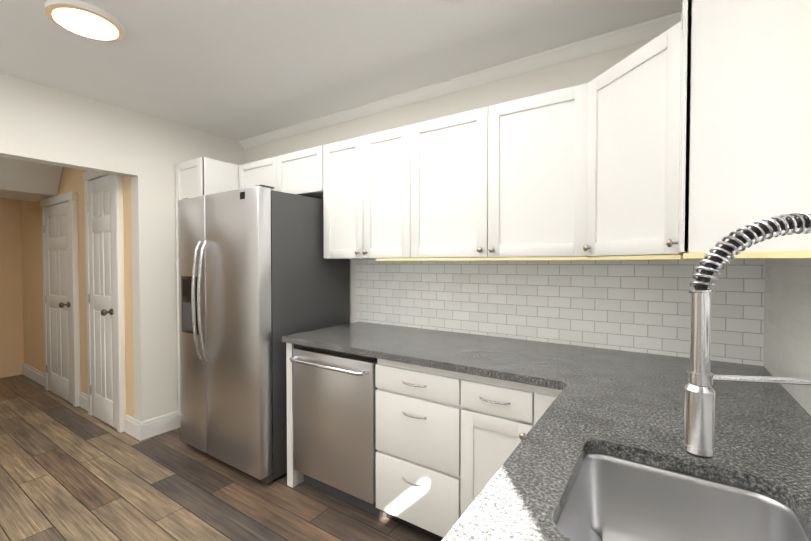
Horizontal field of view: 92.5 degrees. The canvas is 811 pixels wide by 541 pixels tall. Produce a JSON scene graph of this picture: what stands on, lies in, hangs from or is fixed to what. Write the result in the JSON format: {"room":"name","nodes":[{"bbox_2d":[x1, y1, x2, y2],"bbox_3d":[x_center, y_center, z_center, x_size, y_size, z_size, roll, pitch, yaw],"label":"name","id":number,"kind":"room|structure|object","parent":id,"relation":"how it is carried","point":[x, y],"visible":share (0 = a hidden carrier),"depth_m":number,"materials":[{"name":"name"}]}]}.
{"room":"kitchen","nodes":[
{"label":"kitchen","id":0,"kind":"room"},
{"bbox_2d":[0,198,23,377],"bbox_3d":[-5.802,0.050,2.864,0.100,2.450,4.540,1,1,34],"label":"wall","id":1,"kind":"structure","parent":0,"point":[11,361],"depth_m":4.54,"materials":[{"name":"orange paint"}]},
{"bbox_2d":[0,157,62,201],"bbox_3d":[-3.781,-0.970,3.763,1.040,0.444,0.515,1,1,34],"label":"soffit","id":2,"kind":"structure","parent":0,"point":[26,180],"depth_m":3.67,"materials":[{"name":"beige paint"}]},
{"bbox_2d":[20,167,133,417],"bbox_3d":[-3.286,0.031,3.840,2.960,2.450,0.120,1,1,34],"label":"wall","id":3,"kind":"structure","parent":0,"point":[21,310],"depth_m":3.80,"materials":[{"name":"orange paint"}]},
{"bbox_2d":[43,202,72,403],"bbox_3d":[-3.426,0.301,3.796,0.759,1.888,0.110,1,1,34],"label":"closet door","id":4,"kind":"structure","parent":3,"relation":"attached to","point":[56,228],"depth_m":3.80,"materials":[{"name":"white wood"}]},
{"bbox_2d":[40,191,80,406],"bbox_3d":[-3.404,0.265,3.820,0.914,1.981,0.050,1,1,34],"label":"door frame","id":5,"kind":"structure","parent":3,"relation":"attached to","point":[71,197],"depth_m":3.58,"materials":[{"name":"white wood"}]},
{"bbox_2d":[22,363,179,440],"bbox_3d":[-3.199,1.187,3.888,3.117,0.135,0.292,1,1,34],"label":"baseboard","id":6,"kind":"structure","parent":3,"relation":"attached to","point":[140,430],"depth_m":3.04,"materials":[{"name":"white wood"}]},
{"bbox_2d":[87,175,116,428],"bbox_3d":[-2.520,0.248,3.189,0.539,2.018,0.110,1,1,34],"label":"closet door","id":7,"kind":"structure","parent":3,"relation":"in","point":[100,211],"depth_m":3.20,"materials":[{"name":"white wood"}]},
{"bbox_2d":[83,171,125,432],"bbox_3d":[-2.498,0.212,3.213,0.694,2.111,0.050,1,1,34],"label":"trim","id":8,"kind":"structure","parent":3,"relation":"attached to","point":[119,293],"depth_m":3.04,"materials":[{"name":"white wood"}]},
{"bbox_2d":[0,73,243,421],"bbox_3d":[-3.022,0.078,1.463,0.120,2.450,5.300,1,1,34],"label":"wall","id":9,"kind":"structure","parent":0,"point":[44,124],"depth_m":2.93,"materials":[{"name":"beige paint"}]},
{"bbox_2d":[0,374,436,540],"bbox_3d":[-2.612,1.357,1.274,7.200,0.100,5.600,1,1,34],"label":"floor","id":10,"kind":"structure","parent":0,"point":[69,471],"depth_m":2.24,"materials":[{"name":"brown wood"}]},
{"bbox_2d":[175,157,238,414],"bbox_3d":[-1.514,0.207,3.250,0.392,2.119,0.649,1,1,34],"label":"pantry cabinet","id":11,"kind":"object","parent":10,"relation":"on","point":[200,176],"visible":0.12,"depth_m":3.02,"materials":[{"name":"white wood"}]},
{"bbox_2d":[178,185,349,483],"bbox_3d":[-1.029,0.383,2.787,0.914,1.786,0.852,1,1,34],"label":"fridge","id":12,"kind":"object","parent":10,"relation":"on","point":[260,275],"visible":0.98,"depth_m":2.43,"materials":[{"name":"silver metal"}]},
{"bbox_2d":[290,344,382,517],"bbox_3d":[-0.257,0.853,2.343,0.596,0.863,0.688,1,1,34],"label":"dishwasher","id":13,"kind":"object","parent":10,"relation":"on","point":[334,420],"visible":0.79,"depth_m":2.08,"materials":[{"name":"silver metal"}]},
{"bbox_2d":[375,358,473,540],"bbox_3d":[0.249,0.857,2.069,0.528,0.866,0.658,1,1,34],"label":"base cabinet","id":14,"kind":"object","parent":10,"relation":"on","point":[447,442],"depth_m":1.78,"materials":[{"name":"white wood"}]},
{"bbox_2d":[474,375,537,498],"bbox_3d":[0.547,0.861,1.870,0.312,0.866,0.658,1,1,34],"label":"base cabinet","id":15,"kind":"object","parent":10,"relation":"on","point":[503,409],"depth_m":1.59,"materials":[{"name":"white wood"}]},
{"bbox_2d":[534,386,561,424],"bbox_3d":[0.716,0.864,1.757,0.214,0.866,0.658,1,1,34],"label":"base cabinet","id":16,"kind":"object","parent":10,"relation":"on","point":[545,397],"depth_m":1.49,"materials":[{"name":"white wood"}]},
{"bbox_3d":[0.175,0.895,0.199,0.598,0.866,2.525,1,1,34],"label":"base cabinet","id":17,"kind":"object","parent":10,"relation":"on","visible":0},
{"bbox_2d":[282,322,593,386],"bbox_3d":[0.113,0.406,2.129,1.560,0.032,0.701,1,1,34],"label":"countertop","id":18,"kind":"structure","parent":17,"relation":"on","point":[529,362],"depth_m":1.94,"materials":[{"name":"grey stone"}]},
{"bbox_2d":[441,347,810,540],"bbox_3d":[0.341,0.439,0.480,0.664,0.032,3.191,1,1,34],"label":"countertop","id":19,"kind":"structure","parent":17,"relation":"on","point":[628,405],"depth_m":0.94,"materials":[{"name":"grey stone"}]},
{"bbox_2d":[556,453,808,540],"bbox_3d":[0.489,0.549,0.698,0.420,0.195,0.465,1,1,34],"label":"sink","id":20,"kind":"object","parent":19,"relation":"in","point":[611,498],"visible":0.77,"depth_m":0.86,"materials":[{"name":"silver metal"}]},
{"bbox_2d":[683,212,810,458],"bbox_3d":[0.629,0.164,0.607,0.319,0.511,0.165,1,1,34],"label":"faucet","id":21,"kind":"object","parent":19,"relation":"on","point":[699,420],"visible":1,"depth_m":0.62,"materials":[{"name":"silver metal"}]},
{"bbox_2d":[0,0,682,140],"bbox_3d":[-2.612,-1.192,1.223,7.200,0.100,5.600,1,1,34],"label":"ceiling","id":22,"kind":"structure","parent":0,"point":[238,70],"depth_m":2.02,"materials":[{"name":"paint"}]},
{"bbox_2d":[44,0,124,41],"bbox_3d":[-1.460,-1.138,1.778,0.284,0.030,0.284,1,1,34],"label":"recessed light","id":23,"kind":"object","parent":22,"relation":"in","point":[84,19],"visible":1,"depth_m":1.74,"materials":[{"name":"white plastic"}]},
{"bbox_2d":[244,37,764,365],"bbox_3d":[0.078,0.054,2.663,3.940,2.450,0.158,1,1,34],"label":"wall","id":24,"kind":"structure","parent":0,"point":[641,306],"depth_m":2.10,"materials":[{"name":"tile"}]},
{"bbox_2d":[239,156,282,191],"bbox_3d":[-1.037,-0.697,3.113,0.524,0.305,0.316,1,1,34],"label":"upper cabinet","id":25,"kind":"object","parent":24,"relation":"attached to","point":[269,171],"depth_m":2.96,"materials":[{"name":"white wood"}]},
{"bbox_2d":[280,146,322,198],"bbox_3d":[-0.687,-0.693,2.880,0.524,0.305,0.316,1,1,34],"label":"upper cabinet","id":26,"kind":"object","parent":24,"relation":"attached to","point":[303,169],"depth_m":2.71,"materials":[{"name":"white wood"}]},
{"bbox_2d":[319,123,418,258],"bbox_3d":[-0.152,-0.458,2.526,0.755,0.760,0.316,1,1,34],"label":"upper cabinet","id":27,"kind":"object","parent":24,"relation":"attached to","point":[370,194],"depth_m":2.38,"materials":[{"name":"white wood"}]},
{"bbox_2d":[419,111,470,257],"bbox_3d":[0.307,-0.452,2.219,0.585,0.760,0.316,1,1,34],"label":"upper cabinet","id":28,"kind":"object","parent":24,"relation":"attached to","point":[444,142],"depth_m":2.10,"materials":[{"name":"white wood"}]},
{"bbox_2d":[239,11,681,148],"bbox_3d":[-0.011,-1.139,2.579,3.618,0.059,0.054,1,1,34],"label":"crown molding","id":29,"kind":"structure","parent":24,"relation":"attached to","point":[646,30],"depth_m":2.23,"materials":[{"name":"white wood"}]},
{"bbox_2d":[471,92,550,257],"bbox_3d":[0.679,-0.447,1.949,0.570,0.760,0.352,1,1,34],"label":"upper cabinet","id":30,"kind":"object","parent":24,"relation":"attached to","point":[511,140],"depth_m":1.90,"materials":[{"name":"white wood"}]},
{"bbox_2d":[551,36,658,256],"bbox_3d":[1.030,-0.438,1.524,0.693,0.760,0.669,1,1,34],"label":"upper cabinet","id":31,"kind":"object","parent":24,"relation":"attached to","point":[605,129],"depth_m":1.58,"materials":[{"name":"white wood"}]},
{"bbox_2d":[376,252,810,260],"bbox_3d":[0.431,-0.052,1.647,1.815,0.015,0.592,1,1,34],"label":"rail","id":32,"kind":"object","parent":31,"relation":"attached to","point":[745,255],"visible":1,"depth_m":1.46,"materials":[{"name":"beige wood"}]},
{"bbox_3d":[0.120,0.120,-0.637,0.200,2.450,5.300,1,1,34],"label":"wall","id":33,"kind":"structure","parent":0,"visible":0},
{"bbox_2d":[763,258,810,415],"bbox_3d":[0.609,0.207,0.284,0.008,0.500,3.212,1,1,34],"label":"wall","id":34,"kind":"structure","parent":33,"relation":"attached to","point":[787,329],"depth_m":1.29,"materials":[{"name":"paint"}]},
{"bbox_2d":[659,0,810,254],"bbox_3d":[0.959,-0.430,1.113,0.353,0.760,0.281,1,1,34],"label":"upper cabinet","id":35,"kind":"object","parent":34,"relation":"attached to","point":[690,132],"depth_m":1.01,"materials":[{"name":"white wood"}]}
]}

